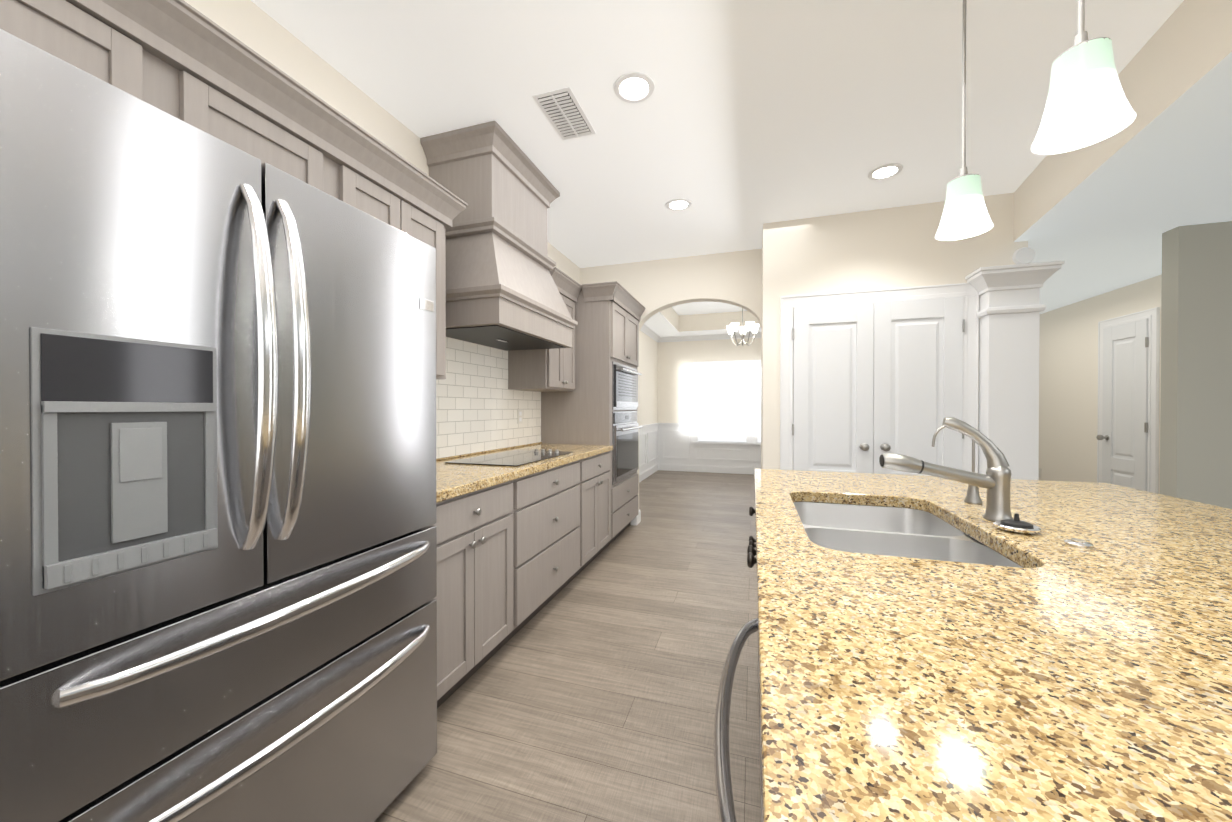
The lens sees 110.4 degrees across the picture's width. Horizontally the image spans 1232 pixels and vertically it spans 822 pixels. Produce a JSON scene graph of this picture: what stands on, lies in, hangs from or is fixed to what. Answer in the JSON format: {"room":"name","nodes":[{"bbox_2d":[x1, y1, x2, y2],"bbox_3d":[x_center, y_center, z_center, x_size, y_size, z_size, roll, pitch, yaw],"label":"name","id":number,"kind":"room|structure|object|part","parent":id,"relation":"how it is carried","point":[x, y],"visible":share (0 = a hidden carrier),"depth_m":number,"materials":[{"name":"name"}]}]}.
{"room":"kitchen","nodes":[
{"label":"kitchen","id":0,"kind":"room"},
{"bbox_2d":[184,0,657,425],"bbox_3d":[-1.031,-0.344,2.853,0.120,3.100,13.000,0,0,18],"label":"wall","id":1,"kind":"structure","parent":0,"point":[257,29],"depth_m":1.93,"materials":[{"name":"white paint"}]},
{"bbox_2d":[0,0,467,378],"bbox_3d":[-1.272,-0.600,1.220,0.409,0.892,2.146,0,0,18],"label":"upper cabinet","id":2,"kind":"object","parent":1,"relation":"attached to","point":[184,61],"visible":0.42,"depth_m":1.24,"materials":[{"name":"grey wood"}]},
{"bbox_2d":[436,337,540,458],"bbox_3d":[-1.001,-0.106,2.740,0.006,0.774,2.200,0,0,18],"label":"tile backsplash","id":3,"kind":"structure","parent":1,"relation":"attached to","point":[479,403],"depth_m":2.93,"materials":[{"name":"white tile"}]},
{"bbox_2d":[517,409,522,423],"bbox_3d":[-0.770,0.044,3.439,0.007,0.115,0.070,0,0,18],"label":"outlet","id":4,"kind":"object","parent":3,"relation":"attached to","point":[520,415],"visible":1,"depth_m":3.44,"materials":[{"name":"white plastic"}]},
{"bbox_2d":[420,120,577,350],"bbox_3d":[-0.705,-0.991,2.707,0.583,1.100,0.990,0,0,18],"label":"wood range hood","id":5,"kind":"object","parent":1,"relation":"attached to","point":[502,292],"visible":0.83,"depth_m":2.40,"materials":[{"name":"grey wood"}]},
{"bbox_2d":[508,267,581,391],"bbox_3d":[-0.555,-0.614,3.466,0.409,0.892,0.529,0,0,18],"label":"upper cabinet","id":6,"kind":"object","parent":1,"relation":"attached to","point":[545,370],"visible":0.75,"depth_m":3.27,"materials":[{"name":"grey wood"}]},
{"bbox_2d":[639,423,658,482],"bbox_3d":[0.255,0.713,6.626,0.031,0.934,3.837,0,0,18],"label":"wainscoting","id":7,"kind":"structure","parent":1,"relation":"attached to","point":[649,433],"depth_m":7.70,"materials":[{"name":"white"}]},
{"bbox_2d":[640,324,660,342],"bbox_3d":[0.275,-1.389,6.607,0.075,0.099,3.840,0,0,18],"label":"crown molding","id":8,"kind":"structure","parent":1,"relation":"attached to","point":[649,332],"depth_m":7.68,"materials":[{"name":"white wood"}]},
{"bbox_2d":[374,470,760,821],"bbox_3d":[2.968,1.245,1.480,9.200,0.060,13.200,0,0,18],"label":"floor","id":9,"kind":"structure","parent":0,"point":[589,693],"depth_m":1.83,"materials":[{"name":"beige wood"}]},
{"bbox_2d":[0,29,436,821],"bbox_3d":[-1.070,0.335,1.127,0.835,1.765,0.900,0,0,18],"label":"fridge","id":10,"kind":"object","parent":9,"relation":"on","point":[122,213],"depth_m":0.82,"materials":[{"name":"grey metal"}]},
{"bbox_3d":[-0.732,-0.045,1.032,0.020,0.635,0.840,0,0,18],"label":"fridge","id":11,"kind":"part","parent":10,"relation":"part of","materials":[{"name":"silver metal"}]},
{"bbox_3d":[-0.708,0.130,1.020,0.080,1.213,0.788,0,0,18],"label":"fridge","id":12,"kind":"part","parent":10,"relation":"part of","materials":[{"name":"silver metal"}]},
{"bbox_2d":[432,481,512,707],"bbox_3d":[-0.904,0.775,1.917,0.693,0.873,0.656,0,0,18],"label":"base cabinet","id":13,"kind":"object","parent":9,"relation":"on","point":[474,596],"visible":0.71,"depth_m":1.81,"materials":[{"name":"grey wood"}]},
{"bbox_2d":[499,461,579,648],"bbox_3d":[-0.672,0.771,2.639,0.693,0.873,0.858,0,0,18],"label":"base cabinet","id":14,"kind":"object","parent":9,"relation":"on","point":[546,535],"visible":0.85,"depth_m":2.43,"materials":[{"name":"grey wood"}]},
{"bbox_2d":[436,442,612,502],"bbox_3d":[-0.679,0.307,2.640,0.678,0.052,2.194,0,0,18],"label":"countertop","id":15,"kind":"structure","parent":14,"relation":"on","point":[454,480],"depth_m":2.22,"materials":[{"name":"stone"}]},
{"bbox_2d":[445,449,572,466],"bbox_3d":[-0.630,0.277,2.697,0.460,0.029,0.760,0,0,18],"label":"cooktop","id":16,"kind":"object","parent":15,"relation":"in","point":[515,458],"visible":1,"depth_m":2.58,"materials":[{"name":"black glass"}]},
{"bbox_2d":[568,451,610,583],"bbox_3d":[-0.440,0.766,3.367,0.693,0.873,0.666,0,0,18],"label":"base cabinet","id":17,"kind":"object","parent":9,"relation":"on","point":[595,505],"visible":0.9,"depth_m":3.22,"materials":[{"name":"grey wood"}]},
{"bbox_2d":[541,281,644,551],"bbox_3d":[-0.191,0.067,4.081,0.729,2.262,0.977,0,0,18],"label":"tall cabinet","id":18,"kind":"object","parent":9,"relation":"on","point":[598,405],"visible":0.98,"depth_m":3.69,"materials":[{"name":"grey"}]},
{"bbox_2d":[714,506,762,821],"bbox_3d":[0.721,0.787,0.095,1.419,0.873,3.940,0,0,18],"label":"kitchen island","id":19,"kind":"object","parent":9,"relation":"on","point":[724,794],"visible":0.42,"depth_m":0.60,"materials":[{"name":"grey metal"}]},
{"bbox_2d":[754,469,1231,821],"bbox_3d":[0.770,0.324,0.082,1.400,0.052,4.010,0,0,18],"label":"island countertop","id":20,"kind":"structure","parent":19,"relation":"on","point":[1055,678],"depth_m":0.52,"materials":[{"name":"stone"}]},
{"bbox_2d":[794,502,1022,567],"bbox_3d":[0.752,0.446,1.217,0.495,0.204,0.760,0,0,18],"label":"undermount sink","id":21,"kind":"object","parent":20,"relation":"in","point":[897,531],"visible":0.06,"depth_m":1.25,"materials":[{"name":"silver metal"}]},
{"bbox_2d":[879,417,1012,520],"bbox_3d":[0.937,0.159,1.217,0.322,0.284,0.064,0,0,12],"label":"kitchen faucet","id":22,"kind":"object","parent":20,"relation":"on","point":[995,481],"visible":0.96,"depth_m":1.19,"materials":[{"name":"silver metal"}]},
{"bbox_2d":[932,426,982,503],"bbox_3d":[1.130,0.171,1.420,0.140,0.259,0.048,0,0,18],"label":"soap dispenser","id":23,"kind":"object","parent":20,"relation":"on","point":[973,496],"visible":0.58,"depth_m":1.40,"materials":[{"name":"silver metal"}]},
{"bbox_2d":[993,513,1041,533],"bbox_3d":[1.017,0.281,1.086,0.090,0.043,0.090,0,0,18],"label":"strainer","id":24,"kind":"object","parent":20,"relation":"on","point":[1016,524],"visible":1,"depth_m":1.07,"materials":[{"name":"silver metal"}]},
{"bbox_3d":[1.048,0.298,0.969,0.046,0.011,0.046,0,0,18],"label":"air switch button","id":25,"kind":"part","parent":20,"relation":"part of","materials":[{"name":"silver metal"}]},
{"bbox_2d":[965,260,1064,479],"bbox_3d":[2.719,0.115,2.945,0.450,2.180,0.223,0,0,18],"label":"column","id":26,"kind":"structure","parent":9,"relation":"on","point":[1011,308],"depth_m":2.92,"materials":[{"name":"white wood"}]},
{"bbox_2d":[580,248,761,524],"bbox_3d":[0.523,-0.180,4.446,1.870,2.750,0.140,0,0,18],"label":"wall","id":27,"kind":"structure","parent":0,"point":[653,287],"depth_m":4.30,"materials":[{"name":"white paint"}]},
{"bbox_2d":[631,509,640,524],"bbox_3d":[4.605,1.126,5.115,8.095,0.130,5.076,0,0,18],"label":"baseboard","id":28,"kind":"structure","parent":27,"relation":"attached to","point":[636,520],"depth_m":4.49,"materials":[{"name":"white"}]},
{"bbox_2d":[644,302,760,336],"bbox_3d":[1.910,-1.614,6.083,3.510,0.364,3.840,0,0,18],"label":"ceiling","id":29,"kind":"structure","parent":0,"point":[698,318],"depth_m":7.54,"materials":[{"name":"white paint"}]},
{"bbox_2d":[726,308,758,345],"bbox_3d":[1.821,-1.336,6.151,0.457,0.800,0.442,0,0,18],"label":"dining chandelier","id":30,"kind":"object","parent":29,"relation":"hanging from","point":[749,327],"visible":1,"depth_m":6.10,"materials":[{"name":"white glass"}]},
{"bbox_2d":[658,338,760,423],"bbox_3d":[2.513,-0.378,7.977,3.510,3.100,0.120,0,0,18],"label":"wall","id":31,"kind":"structure","parent":0,"point":[676,360],"depth_m":8.29,"materials":[{"name":"white paint"}]},
{"bbox_2d":[659,423,760,473],"bbox_3d":[2.519,0.705,7.900,3.447,0.934,0.031,0,0,18],"label":"wainscoting","id":32,"kind":"structure","parent":31,"relation":"attached to","point":[666,446],"depth_m":8.20,"materials":[{"name":"white wood"}]},
{"bbox_2d":[661,332,760,341],"bbox_3d":[2.525,-1.397,7.862,3.420,0.099,0.075,0,0,18],"label":"crown molding","id":33,"kind":"structure","parent":31,"relation":"attached to","point":[709,336],"depth_m":8.11,"materials":[{"name":"white wood"}]},
{"bbox_2d":[692,360,751,447],"bbox_3d":[1.991,-0.126,8.054,1.100,1.635,0.050,0,0,18],"label":"dining room window","id":34,"kind":"structure","parent":31,"relation":"in","point":[747,444],"depth_m":8.06,"materials":[{"name":"white"}]},
{"bbox_2d":[698,365,745,441],"bbox_3d":[1.990,-0.144,8.050,0.882,1.427,0.033,0,0,18],"label":"window blind","id":35,"kind":"object","parent":34,"relation":"attached to","point":[730,367],"visible":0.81,"depth_m":8.05,"materials":[{"name":"white"}]},
{"bbox_2d":[752,360,760,448],"bbox_3d":[3.020,-0.124,7.725,1.100,1.635,0.050,0,0,18],"label":"dining room window","id":36,"kind":"structure","parent":31,"relation":"in","point":[755,397],"depth_m":7.88,"materials":[{"name":"white"}]},
{"bbox_2d":[758,364,760,441],"bbox_3d":[3.019,-0.142,7.722,0.882,1.427,0.033,0,0,18],"label":"window blind","id":37,"kind":"object","parent":36,"relation":"attached to","point":[759,404],"visible":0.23,"depth_m":7.85,"materials":[{"name":"white"}]},
{"bbox_2d":[251,0,1183,267],"bbox_3d":[2.506,-1.551,-0.690,8.770,0.060,8.420,0,0,18],"label":"ceiling","id":38,"kind":"structure","parent":0,"point":[743,122],"depth_m":2.05,"materials":[{"name":"white paint"}]},
{"bbox_2d":[532,87,595,140],"bbox_3d":[-0.261,-1.533,2.231,0.200,0.014,0.360,0,0,18],"label":"ceiling vent","id":39,"kind":"object","parent":38,"relation":"in","point":[563,112],"visible":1,"depth_m":2.20,"materials":[{"name":"white metal"}]},
{"bbox_2d":[614,72,654,102],"bbox_3d":[0.086,-1.534,2.036,0.196,0.008,0.196,0,0,18],"label":"recessed light","id":40,"kind":"object","parent":38,"relation":"in","point":[634,87],"visible":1,"depth_m":2.03,"materials":[{"name":"white"}]},
{"bbox_2d":[666,198,691,210],"bbox_3d":[0.470,-1.542,3.205,0.196,0.008,0.196,0,0,18],"label":"recessed light","id":41,"kind":"object","parent":38,"relation":"in","point":[680,204],"visible":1,"depth_m":3.20,"materials":[{"name":"white"}]},
{"bbox_2d":[867,163,902,180],"bbox_3d":[1.734,-1.539,2.759,0.196,0.008,0.196,0,0,18],"label":"recessed light","id":42,"kind":"object","parent":38,"relation":"in","point":[885,171],"visible":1,"depth_m":2.75,"materials":[{"name":"white"}]},
{"bbox_2d":[935,0,993,240],"bbox_3d":[1.212,-1.080,1.490,0.160,0.910,0.160,0,0,18],"label":"pendant light","id":43,"kind":"object","parent":38,"relation":"hanging from","point":[965,214],"visible":1,"depth_m":1.48,"materials":[{"name":"frosted white glass"},{"name":"brushed nickel"}]},
{"bbox_2d":[1031,0,1135,154],"bbox_3d":[1.042,-1.077,0.957,0.160,0.910,0.160,0,0,18],"label":"pendant light","id":44,"kind":"object","parent":38,"relation":"hanging from","point":[1087,103],"visible":1,"depth_m":0.94,"materials":[{"name":"frosted glass"},{"name":"brushed nickel"}]},
{"bbox_2d":[761,192,1027,469],"bbox_3d":[2.163,-0.174,3.617,1.760,2.750,0.720,0,0,18],"label":"wall","id":45,"kind":"structure","parent":0,"point":[893,247],"depth_m":3.32,"materials":[{"name":"white paint"}]},
{"bbox_2d":[792,302,873,472],"bbox_3d":[1.685,0.181,3.334,0.574,2.020,0.112,0,0,18],"label":"pantry door","id":46,"kind":"structure","parent":45,"relation":"in","point":[833,370],"depth_m":3.35,"materials":[{"name":"white painted wood"},{"name":"brushed nickel"}]},
{"bbox_2d":[780,283,978,472],"bbox_3d":[1.973,0.138,3.288,1.330,2.130,0.024,0,0,18],"label":"door frame","id":47,"kind":"structure","parent":45,"relation":"attached to","point":[969,292],"depth_m":3.23,"materials":[{"name":"white wood"}]},
{"bbox_2d":[873,296,964,475],"bbox_3d":[2.234,0.182,3.158,0.574,2.020,0.112,0,0,18],"label":"pantry door","id":48,"kind":"structure","parent":45,"relation":"in","point":[918,376],"depth_m":3.18,"materials":[{"name":"white painted wood"},{"name":"brushed nickel"}]},
{"bbox_2d":[1012,247,1034,263],"bbox_3d":[2.858,-1.085,2.994,0.124,0.124,0.032,0,0,18],"label":"smoke detector","id":49,"kind":"object","parent":45,"relation":"attached to","point":[1024,255],"visible":0.9,"depth_m":2.98,"materials":[{"name":"white plastic"}]},
{"bbox_2d":[1039,274,1161,493],"bbox_3d":[5.258,-0.009,5.023,0.120,2.400,5.040,0,0,18],"label":"wall","id":50,"kind":"structure","parent":0,"point":[1068,384],"depth_m":4.76,"materials":[{"name":"white paint"}]},
{"bbox_2d":[1096,319,1148,490],"bbox_3d":[4.841,0.175,4.109,0.112,2.020,0.512,0,0,18],"label":"closet door","id":51,"kind":"structure","parent":50,"relation":"in","point":[1123,437],"depth_m":4.08,"materials":[{"name":"painted wood"},{"name":"brushed nickel"}]},
{"bbox_2d":[1097,307,1159,492],"bbox_3d":[4.885,0.140,4.099,0.024,2.115,0.670,0,0,18],"label":"door frame","id":52,"kind":"structure","parent":50,"relation":"attached to","point":[1152,315],"depth_m":3.83,"materials":[{"name":"white wood"}]},
{"bbox_2d":[1014,0,1231,313],"bbox_3d":[4.361,-1.358,1.122,6.338,0.350,13.000,0,0,18],"label":"ceiling","id":53,"kind":"structure","parent":0,"point":[1100,217],"depth_m":2.23,"materials":[{"name":"white paint"}]},
{"bbox_2d":[1160,221,1231,508],"bbox_3d":[5.730,0.010,2.164,4.360,2.400,0.120,0,0,18],"label":"wall","id":54,"kind":"structure","parent":0,"point":[1196,392],"depth_m":2.74,"materials":[{"name":"grey paint"}]}
]}

